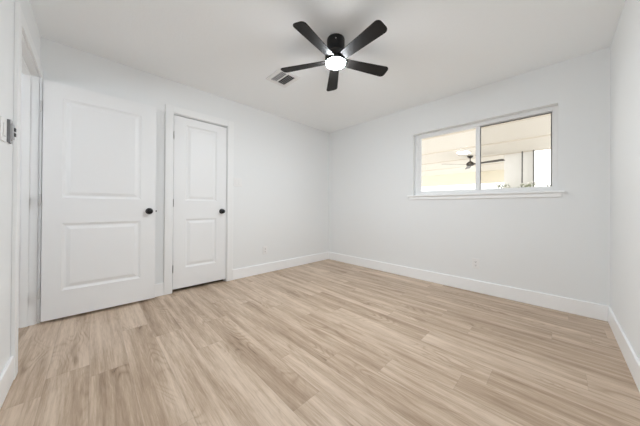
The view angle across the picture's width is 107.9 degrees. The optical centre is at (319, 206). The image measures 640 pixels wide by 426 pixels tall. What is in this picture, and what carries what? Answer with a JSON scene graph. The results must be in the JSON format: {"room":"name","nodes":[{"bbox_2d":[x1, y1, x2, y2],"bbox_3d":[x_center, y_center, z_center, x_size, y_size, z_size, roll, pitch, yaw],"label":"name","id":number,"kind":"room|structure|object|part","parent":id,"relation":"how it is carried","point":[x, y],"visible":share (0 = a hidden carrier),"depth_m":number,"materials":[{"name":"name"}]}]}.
{"room":"empty bedroom","nodes":[
{"label":"empty bedroom","id":0,"kind":"room"},
{"bbox_2d":[0,0,40,374],"bbox_3d":[-1.240,-0.230,0.724,0.115,2.440,3.422,1,0,-44],"label":"wall","id":1,"kind":"structure","parent":0,"point":[6,6],"depth_m":1.23,"materials":[{"name":"white paint"}]},
{"bbox_2d":[0,116,5,141],"bbox_3d":[-1.586,-0.386,1.169,0.011,0.118,0.076,1,0,-44],"label":"light switch","id":2,"kind":"object","parent":1,"relation":"attached to","point":[2,120],"visible":1,"depth_m":1.15,"materials":[{"name":"white plastic"}]},
{"bbox_2d":[0,356,13,408],"bbox_3d":[-0.880,0.921,0.436,0.014,0.140,2.476,1,0,-44],"label":"baseboard","id":3,"kind":"structure","parent":1,"relation":"attached to","point":[7,375],"depth_m":1.21,"materials":[{"name":"white paint"}]},
{"bbox_2d":[7,119,15,143],"bbox_3d":[-1.666,-0.402,1.261,0.025,0.126,0.064,1,0,-44],"label":"cover","id":4,"kind":"object","parent":1,"relation":"attached to","point":[11,129],"visible":1,"depth_m":1.24,"materials":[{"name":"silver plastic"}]},
{"bbox_2d":[11,124,14,139],"bbox_3d":[-1.662,-0.402,1.262,0.008,0.080,0.034,1,0,-44],"label":"switch","id":5,"kind":"object","parent":4,"relation":"attached to","point":[12,125],"depth_m":1.25,"materials":[{"name":"white plastic"}]},
{"bbox_2d":[10,1,42,379],"bbox_3d":[-2.106,-0.092,1.619,0.133,2.161,0.932,1,0,-44],"label":"door frame","id":6,"kind":"structure","parent":1,"relation":"attached to","point":[28,70],"depth_m":1.90,"materials":[{"name":"white paint"}]},
{"bbox_2d":[37,79,156,321],"bbox_3d":[-2.049,-0.047,2.222,0.814,2.030,0.145,1,0,-43],"label":"door","id":7,"kind":"structure","parent":6,"relation":"attached to","point":[99,210],"depth_m":2.16,"materials":[{"name":"white paint"}]},
{"bbox_2d":[40,37,328,283],"bbox_3d":[-1.126,-0.218,3.311,3.898,2.440,0.115,1,0,-44],"label":"wall","id":8,"kind":"structure","parent":0,"point":[281,204],"depth_m":3.39,"materials":[{"name":"white paint"}]},
{"bbox_2d":[40,252,328,321],"bbox_3d":[-1.105,0.932,3.243,3.585,0.140,0.014,1,0,-44],"label":"baseboard","id":9,"kind":"structure","parent":8,"relation":"attached to","point":[239,273],"depth_m":3.57,"materials":[{"name":"white paint"}]},
{"bbox_2d":[164,104,233,294],"bbox_3d":[-1.501,-0.076,2.931,0.790,2.148,0.133,1,0,-44],"label":"door frame","id":10,"kind":"structure","parent":8,"relation":"attached to","point":[170,111],"depth_m":2.68,"materials":[{"name":"white paint"}]},
{"bbox_2d":[172,115,226,289],"bbox_3d":[-1.466,-0.046,2.889,0.618,2.016,0.090,1,0,-44],"label":"door","id":11,"kind":"structure","parent":8,"relation":"in","point":[200,148],"depth_m":2.87,"materials":[{"name":"white paint"}]},
{"bbox_2d":[263,246,266,253],"bbox_3d":[-0.827,0.660,3.519,0.073,0.118,0.009,1,0,-44],"label":"wall outlet","id":12,"kind":"object","parent":8,"relation":"attached to","point":[264,247],"visible":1,"depth_m":3.51,"materials":[{"name":"white plastic"}]},
{"bbox_2d":[0,259,639,425],"bbox_3d":[-0.621,1.050,1.930,4.729,0.100,4.276,1,0,-44],"label":"floor","id":13,"kind":"structure","parent":0,"point":[328,342],"depth_m":1.51,"materials":[{"name":"brown wood"}]},
{"bbox_2d":[30,0,624,132],"bbox_3d":[0.096,-1.486,2.030,3.603,0.100,3.422,1,0,-44],"label":"ceiling","id":14,"kind":"structure","parent":0,"point":[431,50],"depth_m":2.02,"materials":[{"name":"white paint"}]},
{"bbox_2d":[266,68,299,87],"bbox_3d":[-0.412,-1.427,2.606,0.265,0.018,0.295,1,0,-44],"label":"ceiling vent","id":15,"kind":"object","parent":14,"relation":"in","point":[283,79],"visible":0.97,"depth_m":2.60,"materials":[{"name":"white metal"}]},
{"bbox_2d":[281,20,387,90],"bbox_3d":[0.141,-1.321,1.977,0.975,0.229,0.967,1,0,-44],"label":"ceiling fan","id":16,"kind":"object","parent":14,"relation":"hanging from","point":[336,55],"visible":1,"depth_m":1.93,"materials":[{"name":"black wood"}]},
{"bbox_3d":[-0.146,-1.253,2.091,0.422,0.032,0.116,0,0,17],"label":"blade","id":17,"kind":"part","parent":16,"relation":"part of","materials":[{"name":"black wood"}]},
{"bbox_3d":[-0.034,-1.254,1.762,0.116,0.032,0.422,0,0,35],"label":"blade","id":18,"kind":"part","parent":16,"relation":"part of","materials":[{"name":"black wood"}]},
{"bbox_3d":[0.132,-1.250,2.300,0.116,0.032,0.422,0,0,-1],"label":"blade","id":19,"kind":"part","parent":16,"relation":"part of","materials":[{"name":"black wood"}]},
{"bbox_3d":[0.314,-1.251,1.767,0.116,0.032,0.422,1,0,-37],"label":"blade","id":20,"kind":"part","parent":16,"relation":"part of","materials":[{"name":"black wood"}]},
{"bbox_3d":[0.417,-1.249,2.100,0.422,0.032,0.116,0,0,-19],"label":"blade","id":21,"kind":"part","parent":16,"relation":"part of","materials":[{"name":"black wood"}]},
{"bbox_2d":[329,47,609,305],"bbox_3d":[1.440,-0.201,3.348,0.180,2.440,3.422,1,0,-44],"label":"wall","id":22,"kind":"structure","parent":0,"point":[557,246],"depth_m":2.64,"materials":[{"name":"white paint"}]},
{"bbox_2d":[329,252,607,321],"bbox_3d":[1.363,0.948,3.275,0.014,0.140,3.394,1,0,-44],"label":"baseboard","id":23,"kind":"structure","parent":22,"relation":"attached to","point":[573,306],"depth_m":2.64,"materials":[{"name":"white paint"}]},
{"bbox_2d":[472,258,478,268],"bbox_3d":[1.858,0.681,2.775,0.009,0.118,0.073,1,0,-44],"label":"wall outlet","id":24,"kind":"object","parent":22,"relation":"attached to","point":[475,262],"visible":1,"depth_m":2.77,"materials":[{"name":"white plastic"}]},
{"bbox_2d":[407,105,564,199],"bbox_3d":[1.875,-0.558,2.862,0.188,0.932,1.562,1,0,-44],"label":"window","id":25,"kind":"structure","parent":22,"relation":"in","point":[545,191],"depth_m":2.74,"materials":[{"name":"white plastic"}]},
{"bbox_3d":[1.695,-0.593,3.109,0.026,0.776,0.747,1,0,-44],"label":"sash","id":26,"kind":"part","parent":25,"relation":"part of","materials":[{"name":"clear glass"}]},
{"bbox_3d":[1.847,-0.146,2.835,0.118,0.018,1.562,1,0,-44],"label":"sill","id":27,"kind":"part","parent":25,"relation":"part of","materials":[{"name":"white paint"}]},
{"bbox_3d":[2.180,-0.592,2.653,0.024,0.776,0.667,1,0,-44],"label":"sash","id":28,"kind":"part","parent":25,"relation":"part of","materials":[{"name":"glass"}]},
{"bbox_2d":[610,0,639,360],"bbox_3d":[0.987,-0.217,0.430,4.909,2.440,0.115,1,0,-44],"label":"wall","id":29,"kind":"structure","parent":0,"point":[625,45],"depth_m":1.58,"materials":[{"name":"white paint"}]},
{"bbox_2d":[608,306,639,391],"bbox_3d":[1.278,0.937,0.807,3.589,0.140,0.014,1,0,-44],"label":"baseboard","id":30,"kind":"structure","parent":29,"relation":"attached to","point":[633,363],"depth_m":1.52,"materials":[{"name":"white paint"}]},
{"label":"outside","id":31,"kind":"structure","parent":0,"visible":0},
{"bbox_3d":[7.374,1.229,10.651,18.541,0.120,22.100,1,0,-44],"label":"floor","id":32,"kind":"structure","parent":31,"visible":0},
{"bbox_2d":[495,183,509,188],"bbox_3d":[4.678,0.265,5.922,0.447,1.732,0.423,1,0,-44],"label":"flowering shrub","id":33,"kind":"object","parent":32,"relation":"on","point":[496,184],"visible":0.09,"depth_m":5.95,"materials":[{"name":"green plant"}]},
{"bbox_2d":[504,151,532,187],"bbox_3d":[5.167,-0.126,6.052,0.150,2.520,0.580,1,0,-44],"label":"wall","id":34,"kind":"structure","parent":32,"relation":"on","point":[513,162],"depth_m":6.01,"materials":[{"name":"white"}]},
{"bbox_2d":[521,151,522,184],"bbox_3d":[5.094,-0.127,5.862,0.026,2.520,0.026,1,0,-44],"label":"patio post","id":35,"kind":"object","parent":32,"relation":"on","point":[522,151],"visible":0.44,"depth_m":5.85,"materials":[{"name":"grey metal"}]},
{"bbox_2d":[518,181,535,187],"bbox_3d":[4.873,0.274,5.461,0.458,1.711,0.458,1,0,-44],"label":"flowering shrub","id":36,"kind":"object","parent":32,"relation":"on","point":[528,183],"visible":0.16,"depth_m":5.40,"materials":[{"name":"green plant"}]},
{"bbox_2d":[533,150,533,186],"bbox_3d":[5.255,-0.126,5.726,0.026,2.520,0.026,1,0,-44],"label":"patio post","id":37,"kind":"object","parent":32,"relation":"on","point":[533,150],"visible":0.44,"depth_m":5.72,"materials":[{"name":"grey metal"}]},
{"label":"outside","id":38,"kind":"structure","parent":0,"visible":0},
{"bbox_2d":[422,113,550,176],"bbox_3d":[3.443,-1.466,6.798,7.491,0.175,10.100,1,0,-44],"label":"ceiling","id":39,"kind":"structure","parent":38,"point":[439,155],"depth_m":5.33,"materials":[{"name":"beige paint"}]},
{"bbox_2d":[422,170,503,186],"bbox_3d":[4.930,-1.219,10.773,0.200,0.615,6.500,1,0,-44],"label":"beam","id":40,"kind":"structure","parent":39,"relation":"attached to","point":[497,176],"depth_m":9.63,"materials":[{"name":"beige"}]},
{"bbox_2d":[456,150,470,153],"bbox_3d":[3.685,-1.383,5.971,0.320,0.024,0.260,1,0,-44],"label":"recessed light","id":41,"kind":"object","parent":39,"relation":"in","point":[464,151],"visible":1,"depth_m":5.93,"materials":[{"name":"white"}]},
{"bbox_2d":[461,155,504,168],"bbox_3d":[4.273,-1.250,6.400,1.369,0.280,1.333,1,0,-44],"label":"fan","id":42,"kind":"object","parent":39,"relation":"hanging from","point":[470,163],"visible":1,"depth_m":6.34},
{"bbox_3d":[4.379,-1.155,6.062,0.139,0.035,0.700,1,0,-32],"label":"blade","id":43,"kind":"part","parent":42,"relation":"part of","materials":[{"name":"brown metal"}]}
]}

